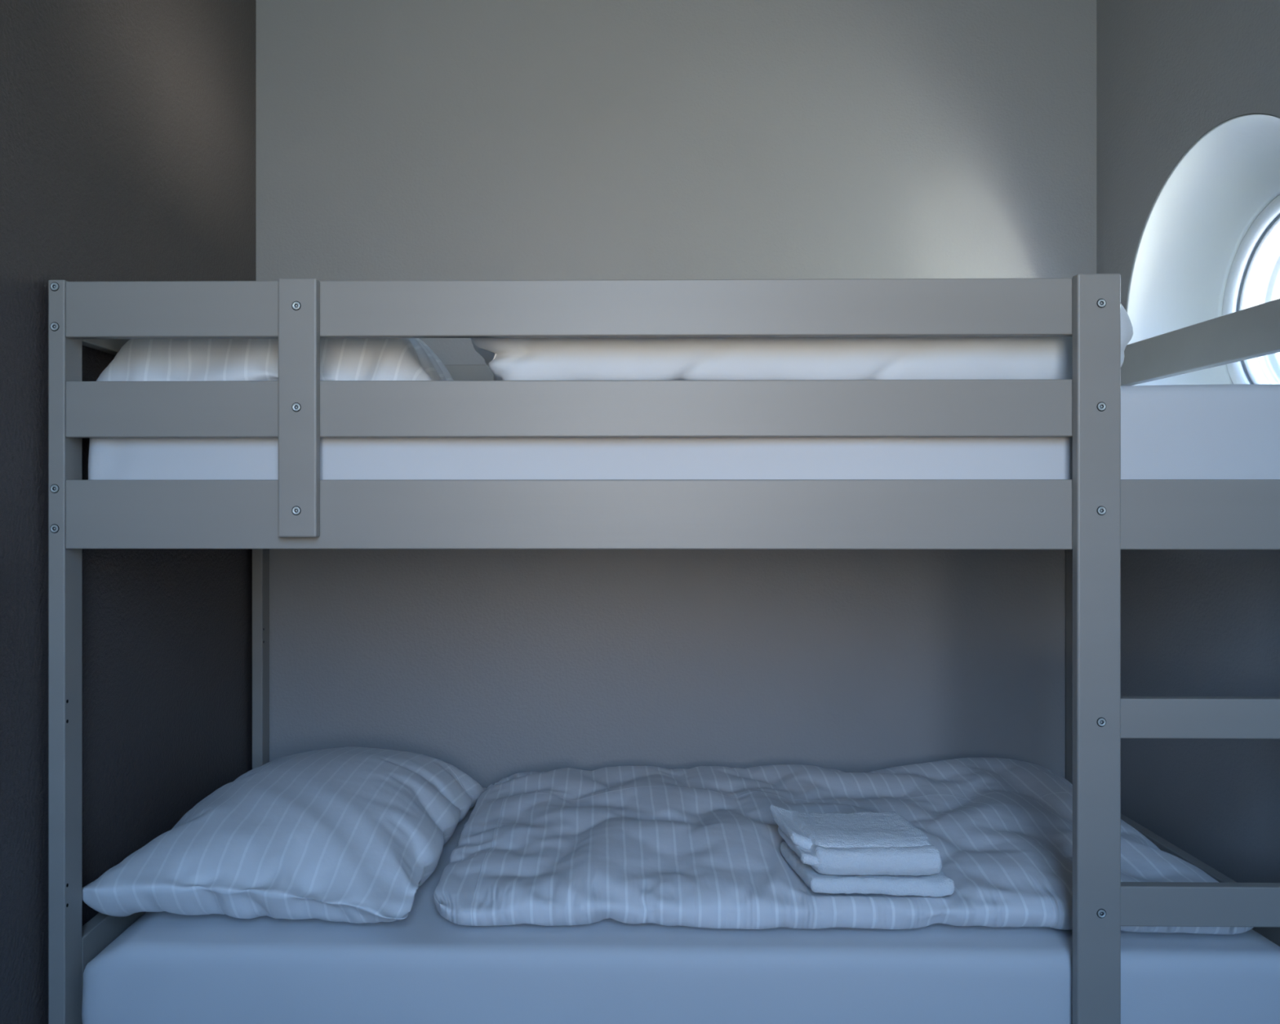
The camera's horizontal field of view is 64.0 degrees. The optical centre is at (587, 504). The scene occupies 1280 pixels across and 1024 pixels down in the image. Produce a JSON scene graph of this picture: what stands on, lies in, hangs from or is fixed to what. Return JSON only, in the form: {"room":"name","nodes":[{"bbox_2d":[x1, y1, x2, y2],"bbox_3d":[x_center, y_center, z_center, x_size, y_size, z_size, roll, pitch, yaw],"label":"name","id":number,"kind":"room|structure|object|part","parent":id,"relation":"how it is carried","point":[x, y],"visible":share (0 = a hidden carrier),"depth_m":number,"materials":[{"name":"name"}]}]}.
{"room":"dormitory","nodes":[
{"label":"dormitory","id":0,"kind":"room"},
{"bbox_2d":[0,0,256,1023],"bbox_3d":[-1.014,-0.255,0.793,0.300,2.950,3.575,0,0,1],"label":"wall","id":1,"kind":"structure","parent":0,"point":[128,127],"depth_m":1.82,"materials":[{"name":"grey paint"}]},
{"bbox_2d":[256,0,1096,787],"bbox_3d":[0.289,-0.255,2.711,2.845,2.950,0.300,0,0,1],"label":"wall","id":2,"kind":"structure","parent":0,"point":[397,140],"depth_m":2.56,"materials":[{"name":"grey paint"}]},
{"bbox_2d":[1096,0,1279,882],"bbox_3d":[1.391,-0.255,0.756,0.300,2.950,3.575,0,0,1],"label":"wall","id":3,"kind":"structure","parent":0,"point":[1194,622],"depth_m":2.15,"materials":[{"name":"grey paint"}]},
{"bbox_2d":[1125,113,1279,385],"bbox_3d":[1.391,-0.400,2.048,0.260,0.718,0.718,0,0,1],"label":"window","id":4,"kind":"structure","parent":3,"relation":"in","point":[1208,247],"depth_m":2.24,"materials":[{"name":"white paint"}]},
{"bbox_3d":[1.467,-0.400,2.047,0.108,0.474,0.474,0,0,1],"label":"casing","id":5,"kind":"part","parent":4,"relation":"part of","materials":[{"name":"white paint"}]},
{"bbox_3d":[1.477,-0.400,2.047,0.088,0.418,0.418,0,0,1],"label":"sash","id":6,"kind":"part","parent":4,"relation":"part of","materials":[{"name":"white paint"}]},
{"bbox_3d":[0.261,1.280,0.924,2.845,0.120,3.875,0,0,1],"label":"floor","id":7,"kind":"structure","parent":0,"visible":0},
{"bbox_2d":[48,273,1279,1023],"bbox_3d":[0.186,0.434,2.054,2.041,1.571,1.004,0,0,1],"label":"bunk bed","id":8,"kind":"object","parent":7,"relation":"on","point":[1095,514],"visible":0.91,"depth_m":1.58,"materials":[{"name":"grey paint"}]},
{"bbox_3d":[-0.827,0.434,1.621,0.026,1.571,0.055,0,0,1],"label":"post","id":9,"kind":"part","parent":8,"relation":"part of","materials":[{"name":"grey paint"}]},
{"bbox_3d":[-0.820,-0.307,2.083,0.025,0.087,0.869,0,0,1],"label":"rail","id":10,"kind":"part","parent":8,"relation":"part of","materials":[{"name":"grey paint"}]},
{"bbox_3d":[-0.820,0.767,2.083,0.025,0.136,0.869,0,0,1],"label":"rail","id":11,"kind":"part","parent":8,"relation":"part of","materials":[{"name":"grey paint"}]},
{"bbox_3d":[-0.813,0.434,2.545,0.026,1.571,0.053,0,0,1],"label":"post","id":12,"kind":"part","parent":8,"relation":"part of","materials":[{"name":"grey paint"}]},
{"bbox_3d":[0.194,-0.305,2.543,1.986,0.087,0.022,0,0,1],"label":"guard rail","id":13,"kind":"part","parent":8,"relation":"part of","materials":[{"name":"grey paint"}]},
{"bbox_3d":[-0.003,-0.149,1.591,1.622,0.088,0.022,0,0,1],"label":"guard rail","id":14,"kind":"part","parent":8,"relation":"part of","materials":[{"name":"grey paint"}]},
{"bbox_3d":[-0.003,-0.305,1.591,1.622,0.087,0.022,0,0,1],"label":"guard rail","id":15,"kind":"part","parent":8,"relation":"part of","materials":[{"name":"grey paint"}]},
{"bbox_3d":[0.179,0.015,1.588,1.986,0.108,0.022,0,0,1],"label":"rail","id":16,"kind":"part","parent":8,"relation":"part of","materials":[{"name":"grey paint"}]},
{"bbox_2d":[81,787,1279,1023],"bbox_3d":[0.180,0.786,2.055,1.951,0.190,0.938,0,0,1],"label":"mattress","id":17,"kind":"object","parent":8,"relation":"on","point":[424,966],"visible":0.32,"depth_m":1.59,"materials":[{"name":"white fabric"}]},
{"bbox_2d":[82,746,484,923],"bbox_3d":[-0.537,0.610,2.025,0.559,0.187,0.804,0,2,4],"label":"pillow","id":18,"kind":"object","parent":17,"relation":"on","point":[353,834],"visible":0.98,"depth_m":1.74,"materials":[{"name":"white fabric"}]},
{"bbox_2d":[433,757,1253,934],"bbox_3d":[0.424,0.642,2.052,1.357,0.100,0.844,0,0,1],"label":"duvet","id":19,"kind":"object","parent":17,"relation":"on","point":[696,846],"visible":0.91,"depth_m":1.83,"materials":[{"name":"white fabric"}]},
{"bbox_2d":[780,841,955,897],"bbox_3d":[0.474,0.625,1.757,0.254,0.036,0.195,0,0,1],"label":"towel","id":20,"kind":"object","parent":19,"relation":"on","point":[939,884],"visible":0.54,"depth_m":1.66,"materials":[{"name":"white fabric"}]},
{"bbox_2d":[769,804,942,875],"bbox_3d":[0.458,0.580,1.768,0.255,0.069,0.203,0,0,1],"label":"towel","id":21,"kind":"object","parent":20,"relation":"on","point":[858,842],"visible":1,"depth_m":1.70,"materials":[{"name":"white fabric"}]},
{"bbox_2d":[88,383,1279,479],"bbox_3d":[0.189,-0.081,2.064,1.970,0.225,0.917,0,0,1],"label":"mattress","id":22,"kind":"object","parent":8,"relation":"on","point":[1225,431],"visible":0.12,"depth_m":1.60,"materials":[{"name":"white fabric"}]},
{"bbox_2d":[96,337,453,381],"bbox_3d":[-0.542,-0.295,2.076,0.592,0.202,0.791,0,0,0],"label":"pillow","id":23,"kind":"object","parent":22,"relation":"on","point":[340,358],"visible":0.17,"depth_m":1.72,"materials":[{"name":"white fabric"}]},
{"bbox_2d":[471,303,1133,380],"bbox_3d":[0.350,-0.277,2.027,1.103,0.164,0.770,0,0,1],"label":"duvet","id":24,"kind":"object","parent":22,"relation":"on","point":[950,357],"visible":0.22,"depth_m":1.66,"materials":[{"name":"white fabric"}]},
{"bbox_3d":[1.201,0.434,2.513,0.026,1.571,0.053,0,0,1],"label":"post","id":25,"kind":"part","parent":8,"relation":"part of","materials":[{"name":"grey paint"}]},
{"bbox_3d":[1.193,0.767,2.051,0.025,0.136,0.869,0,0,1],"label":"rail","id":26,"kind":"part","parent":8,"relation":"part of","materials":[{"name":"grey paint"}]},
{"bbox_3d":[1.193,-0.307,2.051,0.025,0.087,0.869,0,0,1],"label":"rail","id":27,"kind":"part","parent":8,"relation":"part of","materials":[{"name":"grey paint"}]}
]}

